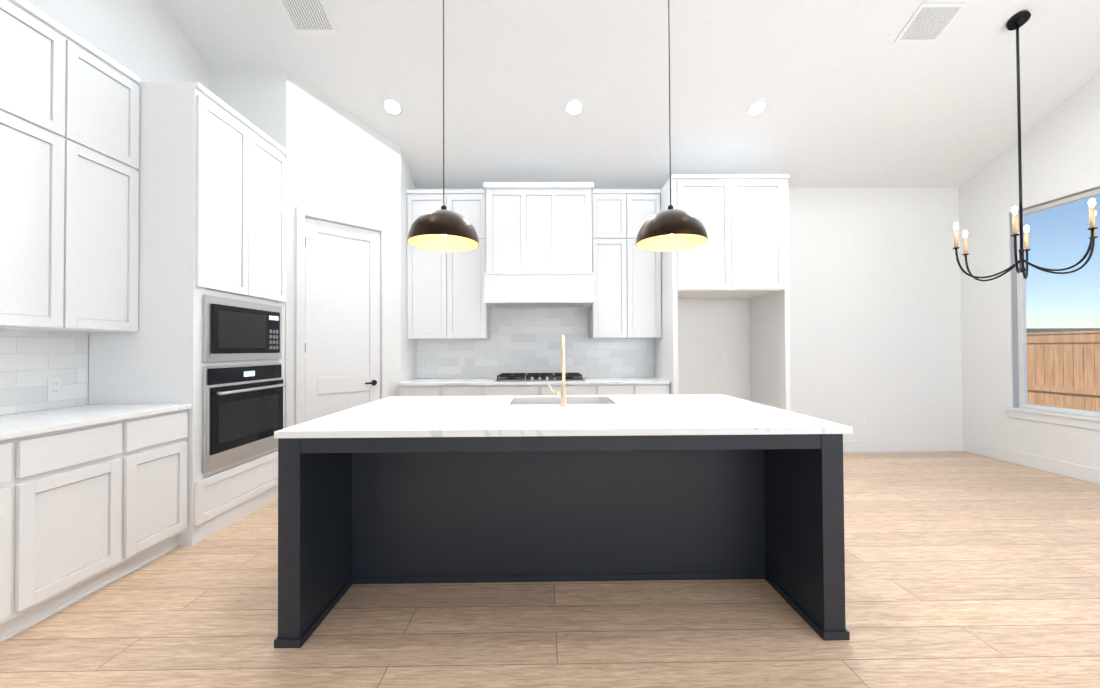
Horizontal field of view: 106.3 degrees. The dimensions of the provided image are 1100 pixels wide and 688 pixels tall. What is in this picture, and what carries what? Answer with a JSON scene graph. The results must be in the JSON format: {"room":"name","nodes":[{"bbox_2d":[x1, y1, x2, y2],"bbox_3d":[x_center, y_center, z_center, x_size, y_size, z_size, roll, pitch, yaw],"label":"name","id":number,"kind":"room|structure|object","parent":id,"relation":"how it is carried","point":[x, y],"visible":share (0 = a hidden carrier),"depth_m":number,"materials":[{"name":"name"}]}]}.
{"room":"kitchen","nodes":[
{"label":"kitchen","id":0,"kind":"room"},
{"bbox_2d":[4,0,295,427],"bbox_3d":[-3.093,-1.234,0.474,0.150,5.168,9.340,0,-1,-1],"label":"wall","id":1,"kind":"structure","parent":0,"point":[141,36],"depth_m":3.52,"materials":[{"name":"paint"}]},
{"bbox_2d":[0,0,83,331],"bbox_3d":[-2.864,-0.927,2.091,0.326,1.690,0.542,0,-1,-1],"label":"upper cabinet","id":2,"kind":"object","parent":1,"relation":"attached to","point":[69,172],"depth_m":2.20,"materials":[{"name":"paint"}]},
{"bbox_2d":[0,330,87,414],"bbox_3d":[-3.013,0.141,1.022,0.008,0.468,3.370,0,-1,-1],"label":"backsplash","id":3,"kind":"structure","parent":1,"relation":"attached to","point":[31,362],"depth_m":2.45,"materials":[{"name":"tile"}]},
{"bbox_2d":[47,378,61,396],"bbox_3d":[-3.023,0.264,2.517,0.007,0.114,0.070,0,-1,-1],"label":"electrical outlet","id":4,"kind":"object","parent":3,"relation":"attached to","point":[54,387],"visible":1,"depth_m":2.51,"materials":[{"name":"white plastic"}]},
{"bbox_2d":[80,40,140,332],"bbox_3d":[-2.869,-0.922,2.481,0.326,1.690,0.481,0,-1,-1],"label":"upper cabinet","id":5,"kind":"object","parent":1,"relation":"attached to","point":[111,90],"depth_m":2.55,"materials":[{"name":"paint"}]},
{"bbox_2d":[384,136,415,395],"bbox_3d":[-1.671,-1.191,4.665,0.100,5.168,0.675,0,-1,-1],"label":"wall","id":6,"kind":"structure","parent":0,"point":[398,179],"depth_m":4.44,"materials":[{"name":"paint"}]},
{"bbox_2d":[296,206,388,424],"bbox_3d":[-2.031,0.042,4.070,0.138,2.592,0.856,-1,-1,44],"label":"pantry door","id":7,"kind":"structure","parent":6,"relation":"in","point":[342,313],"depth_m":4.03,"materials":[{"name":"paint"}]},
{"bbox_2d":[0,451,1099,687],"bbox_3d":[1.065,1.339,0.496,8.440,0.120,9.340,0,-1,-1],"label":"floor","id":8,"kind":"structure","parent":0,"point":[964,569],"depth_m":1.94,"materials":[{"name":"brown wood"}]},
{"bbox_2d":[0,432,43,642],"bbox_3d":[-2.681,0.861,1.577,0.661,0.900,0.610,0,-1,-1],"label":"base cabinet","id":9,"kind":"object","parent":8,"relation":"on","point":[22,456],"depth_m":1.84,"materials":[{"name":"paint"}]},
{"bbox_2d":[40,416,143,620],"bbox_3d":[-2.687,0.867,2.047,0.661,0.900,0.610,0,-1,-1],"label":"base cabinet","id":10,"kind":"object","parent":8,"relation":"on","point":[93,498],"depth_m":2.13,"materials":[{"name":"paint"}]},
{"bbox_2d":[0,404,190,435],"bbox_3d":[-2.671,0.390,1.023,0.672,0.030,3.370,0,-1,-1],"label":"countertop","id":11,"kind":"structure","parent":10,"relation":"on","point":[10,424],"depth_m":2.24,"materials":[{"name":"white stone"}]},
{"bbox_2d":[140,408,190,566],"bbox_3d":[-2.692,0.872,2.457,0.661,0.900,0.490,0,-1,-1],"label":"base cabinet","id":12,"kind":"object","parent":8,"relation":"on","point":[163,505],"depth_m":2.54,"materials":[{"name":"paint"}]},
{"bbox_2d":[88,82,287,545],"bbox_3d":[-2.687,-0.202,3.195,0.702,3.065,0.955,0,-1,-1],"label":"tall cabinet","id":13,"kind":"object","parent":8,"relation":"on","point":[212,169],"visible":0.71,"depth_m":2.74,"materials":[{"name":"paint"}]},
{"bbox_2d":[203,295,281,361],"bbox_3d":[-2.564,-0.100,3.195,0.486,0.456,0.809,0,-1,-1],"label":"microwave","id":14,"kind":"object","parent":13,"relation":"in","point":[236,330],"visible":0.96,"depth_m":3.09,"materials":[{"name":"silver metal"}]},
{"bbox_2d":[202,363,286,472],"bbox_3d":[-2.596,0.520,3.187,0.676,0.716,0.809,0,-1,-1],"label":"wall oven","id":15,"kind":"object","parent":13,"relation":"in","point":[242,412],"visible":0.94,"depth_m":3.07,"materials":[{"name":"silver metal"}]},
{"bbox_2d":[397,385,448,395],"bbox_3d":[-1.349,0.891,4.661,0.518,0.900,0.641,0,-1,-1],"label":"base cabinet","id":16,"kind":"object","parent":8,"relation":"on","point":[403,390],"depth_m":4.35,"materials":[{"name":"paint"}]},
{"bbox_2d":[449,385,488,395],"bbox_3d":[-0.936,0.889,4.666,0.590,0.900,0.641,0,-1,-1],"label":"base cabinet","id":17,"kind":"object","parent":8,"relation":"on","point":[454,390],"depth_m":4.35,"materials":[{"name":"paint"}]},
{"bbox_2d":[489,385,548,395],"bbox_3d":[-0.411,0.886,4.673,0.740,0.900,0.641,0,-1,-1],"label":"base cabinet","id":18,"kind":"object","parent":8,"relation":"on","point":[491,387],"depth_m":4.36,"materials":[{"name":"paint"}]},
{"bbox_2d":[397,377,664,384],"bbox_3d":[-0.168,0.420,4.676,2.886,0.030,0.652,0,-1,-1],"label":"countertop","id":19,"kind":"structure","parent":18,"relation":"on","point":[588,380],"depth_m":4.41,"materials":[{"name":"white stone"}]},
{"bbox_2d":[494,373,584,381],"bbox_3d":[-0.114,0.373,4.693,0.980,0.062,0.530,0,-1,-1],"label":"cooktop","id":20,"kind":"object","parent":19,"relation":"in","point":[507,377],"visible":0.96,"depth_m":4.49,"materials":[{"name":"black metal"}]},
{"bbox_2d":[274,430,852,647],"bbox_3d":[0.051,0.857,2.439,2.492,0.900,1.300,0,-1,-1],"label":"kitchen island","id":21,"kind":"object","parent":8,"relation":"on","point":[453,489],"depth_m":2.27,"materials":[{"name":"paint"}]},
{"bbox_2d":[362,394,749,405],"bbox_3d":[0.056,0.397,2.851,2.508,0.030,0.503,0,-1,-1],"label":"island countertop","id":22,"kind":"structure","parent":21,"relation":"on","point":[393,400],"depth_m":2.86,"materials":[{"name":"white stone"}]},
{"bbox_2d":[514,398,609,401],"bbox_3d":[0.082,0.526,2.789,0.703,0.254,0.404,0,-1,-1],"label":"sink","id":23,"kind":"object","parent":22,"relation":"in","point":[515,399],"depth_m":2.98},
{"bbox_2d":[274,402,852,433],"bbox_3d":[0.064,0.389,2.193,2.508,0.030,0.813,0,-1,-1],"label":"island countertop","id":24,"kind":"structure","parent":21,"relation":"on","point":[511,417],"depth_m":2.03,"materials":[{"name":"white stone"}]},
{"bbox_2d":[548,335,567,405],"bbox_3d":[0.045,0.160,2.596,0.126,0.436,0.210,0,-1,-1],"label":"faucet","id":25,"kind":"object","parent":24,"relation":"on","point":[562,393],"visible":1,"depth_m":2.51,"materials":[{"name":"gold metal"}]},
{"bbox_2d":[549,385,604,394],"bbox_3d":[0.189,0.883,4.680,0.740,0.900,0.641,0,-1,-1],"label":"base cabinet","id":26,"kind":"object","parent":8,"relation":"on","point":[570,389],"depth_m":4.37,"materials":[{"name":"paint"}]},
{"bbox_2d":[605,381,640,394],"bbox_3d":[0.689,0.881,4.687,0.540,0.900,0.641,0,-1,-1],"label":"base cabinet","id":27,"kind":"object","parent":8,"relation":"on","point":[618,387],"depth_m":4.37,"materials":[{"name":"paint"}]},
{"bbox_2d":[641,381,670,394],"bbox_3d":[1.048,0.879,4.691,0.458,0.900,0.641,0,-1,-1],"label":"base cabinet","id":28,"kind":"object","parent":8,"relation":"on","point":[647,387],"depth_m":4.38,"materials":[{"name":"paint"}]},
{"bbox_2d":[654,174,790,410],"bbox_3d":[1.890,-0.221,4.659,1.228,3.090,0.754,0,-1,-1],"label":"tall cabinet","id":29,"kind":"object","parent":8,"relation":"on","point":[742,252],"visible":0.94,"depth_m":4.31,"materials":[{"name":"paint"}]},
{"bbox_2d":[159,0,1099,187],"bbox_3d":[1.043,-2.927,0.547,8.440,2.064,9.340,0,-1,-1],"label":"ceiling","id":30,"kind":"structure","parent":0,"point":[852,93],"depth_m":3.84,"materials":[{"name":"paint"}]},
{"bbox_2d":[278,0,337,32],"bbox_3d":[-1.952,-2.659,3.313,0.360,0.127,0.270,0,-1,-1],"label":"ceiling vent","id":31,"kind":"object","parent":30,"relation":"in","point":[308,16],"visible":1,"depth_m":3.33,"materials":[{"name":"white metal"}]},
{"bbox_2d":[382,98,402,115],"bbox_3d":[-1.549,-2.330,4.056,0.190,0.080,0.175,0,-1,-1],"label":"recessed light","id":32,"kind":"object","parent":30,"relation":"in","point":[392,106],"visible":1,"depth_m":4.05,"materials":[{"name":"white plastic"}]},
{"bbox_2d":[407,0,478,251],"bbox_3d":[-0.626,-1.844,2.423,0.406,2.518,0.406,0,-1,-1],"label":"pendant light","id":33,"kind":"object","parent":30,"relation":"hanging from","point":[443,229],"visible":1,"depth_m":2.33,"materials":[{"name":"brown metal"}]},
{"bbox_2d":[565,98,583,115],"bbox_3d":[0.241,-2.339,4.079,0.190,0.080,0.175,0,-1,-1],"label":"recessed light","id":34,"kind":"object","parent":30,"relation":"in","point":[574,106],"visible":1,"depth_m":4.08,"materials":[{"name":"white plastic"}]},
{"bbox_2d":[636,0,707,251],"bbox_3d":[0.704,-1.850,2.440,0.406,2.518,0.406,0,-1,-1],"label":"pendant light","id":35,"kind":"object","parent":30,"relation":"hanging from","point":[670,229],"visible":1,"depth_m":2.35,"materials":[{"name":"brown metal"}]},
{"bbox_2d":[747,99,767,116],"bbox_3d":[2.060,-2.348,4.102,0.190,0.080,0.175,0,-1,-1],"label":"recessed light","id":36,"kind":"object","parent":30,"relation":"in","point":[757,107],"visible":1,"depth_m":4.10,"materials":[{"name":"white plastic"}]},
{"bbox_2d":[894,3,965,42],"bbox_3d":[3.147,-2.662,3.428,0.360,0.127,0.270,0,-1,-1],"label":"ceiling vent","id":37,"kind":"object","parent":30,"relation":"in","point":[929,22],"visible":1,"depth_m":3.42,"materials":[{"name":"white metal"}]},
{"bbox_2d":[953,10,1097,280],"bbox_3d":[3.868,-1.634,3.398,0.795,2.156,0.861,0,-1,-1],"label":"chandelier","id":38,"kind":"object","parent":30,"relation":"hanging from","point":[1017,21],"visible":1,"depth_m":3.39,"materials":[{"name":"black metal"}]},
{"bbox_2d":[296,76,963,439],"bbox_3d":[1.003,-1.200,5.121,8.100,5.168,0.150,0,-1,-1],"label":"wall","id":39,"kind":"structure","parent":0,"point":[900,324],"depth_m":5.07,"materials":[{"name":"paint"}]},
{"bbox_2d":[407,190,489,339],"bbox_3d":[-1.172,-0.903,4.834,0.896,1.690,0.342,0,-1,-1],"label":"upper cabinet","id":40,"kind":"object","parent":39,"relation":"attached to","point":[445,295],"visible":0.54,"depth_m":4.67,"materials":[{"name":"paint"}]},
{"bbox_2d":[416,307,653,377],"bbox_3d":[-0.175,-0.026,5.012,2.886,0.869,0.008,0,-1,-1],"label":"backsplash","id":41,"kind":"structure","parent":39,"relation":"attached to","point":[524,340],"depth_m":5.01,"materials":[{"name":"tile"}]},
{"bbox_2d":[459,357,464,365],"bbox_3d":[-1.068,0.213,4.989,0.070,0.114,0.007,0,-1,-1],"label":"electrical outlet","id":42,"kind":"object","parent":41,"relation":"attached to","point":[461,361],"visible":1,"depth_m":4.99,"materials":[{"name":"white plastic"}]},
{"bbox_2d":[483,182,594,307],"bbox_3d":[-0.122,-1.097,4.742,1.200,1.316,0.553,0,-1,-1],"label":"range hood","id":43,"kind":"object","parent":39,"relation":"attached to","point":[538,244],"visible":1,"depth_m":4.50,"materials":[{"name":"paint"}]},
{"bbox_2d":[589,190,661,338],"bbox_3d":[0.873,-0.913,4.860,0.786,1.690,0.342,0,-1,-1],"label":"upper cabinet","id":44,"kind":"object","parent":39,"relation":"attached to","point":[627,283],"visible":0.81,"depth_m":4.70,"materials":[{"name":"paint"}]},
{"bbox_2d":[860,416,865,424],"bbox_3d":[3.835,0.939,5.053,0.070,0.114,0.007,0,-1,-1],"label":"electrical outlet","id":45,"kind":"object","parent":39,"relation":"attached to","point":[862,420],"visible":1,"depth_m":5.05,"materials":[{"name":"white plastic"}]},
{"bbox_2d":[843,439,962,451],"bbox_3d":[3.777,1.249,5.042,2.520,0.140,0.019,0,-1,-1],"label":"baseboard","id":46,"kind":"structure","parent":39,"relation":"attached to","point":[848,445],"depth_m":5.04,"materials":[{"name":"paint"}]},
{"bbox_2d":[960,71,1099,468],"bbox_3d":[5.196,-1.276,0.580,0.150,5.168,9.340,0,-1,-1],"label":"wall","id":47,"kind":"structure","parent":0,"point":[1060,153],"depth_m":4.58,"materials":[{"name":"paint"}]},
{"bbox_2d":[963,440,1099,483],"bbox_3d":[5.126,1.188,0.549,0.016,0.140,9.039,0,-1,-1],"label":"baseboard","id":48,"kind":"structure","parent":47,"relation":"attached to","point":[1078,471],"depth_m":4.30,"materials":[{"name":"paint"}]},
{"bbox_2d":[1004,186,1099,429],"bbox_3d":[5.133,-0.336,3.548,0.160,2.259,2.100,0,-1,-1],"label":"window","id":49,"kind":"structure","parent":47,"relation":"in","point":[1019,357],"depth_m":4.37,"materials":[{"name":"glass"}]},
{"label":"outside","id":50,"kind":"structure","parent":0,"visible":0},
{"bbox_3d":[22.545,1.808,10.245,34.759,0.150,60.000,0,-1,-1],"label":"lawn","id":51,"kind":"structure","parent":50,"visible":0},
{"bbox_2d":[1026,328,1099,333],"bbox_3d":[36.676,0.386,29.245,8.800,3.000,3.400,0,-1,-1],"label":"house","id":52,"kind":"structure","parent":51,"relation":"on","point":[1032,330],"depth_m":29.13,"materials":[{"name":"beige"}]},
{"bbox_2d":[1027,330,1099,411],"bbox_3d":[9.229,0.747,5.145,0.090,1.990,22.114,0,-1,-1],"label":"fence","id":53,"kind":"object","parent":51,"relation":"on","point":[1082,393],"depth_m":7.36,"materials":[{"name":"brown wood"}]}
]}

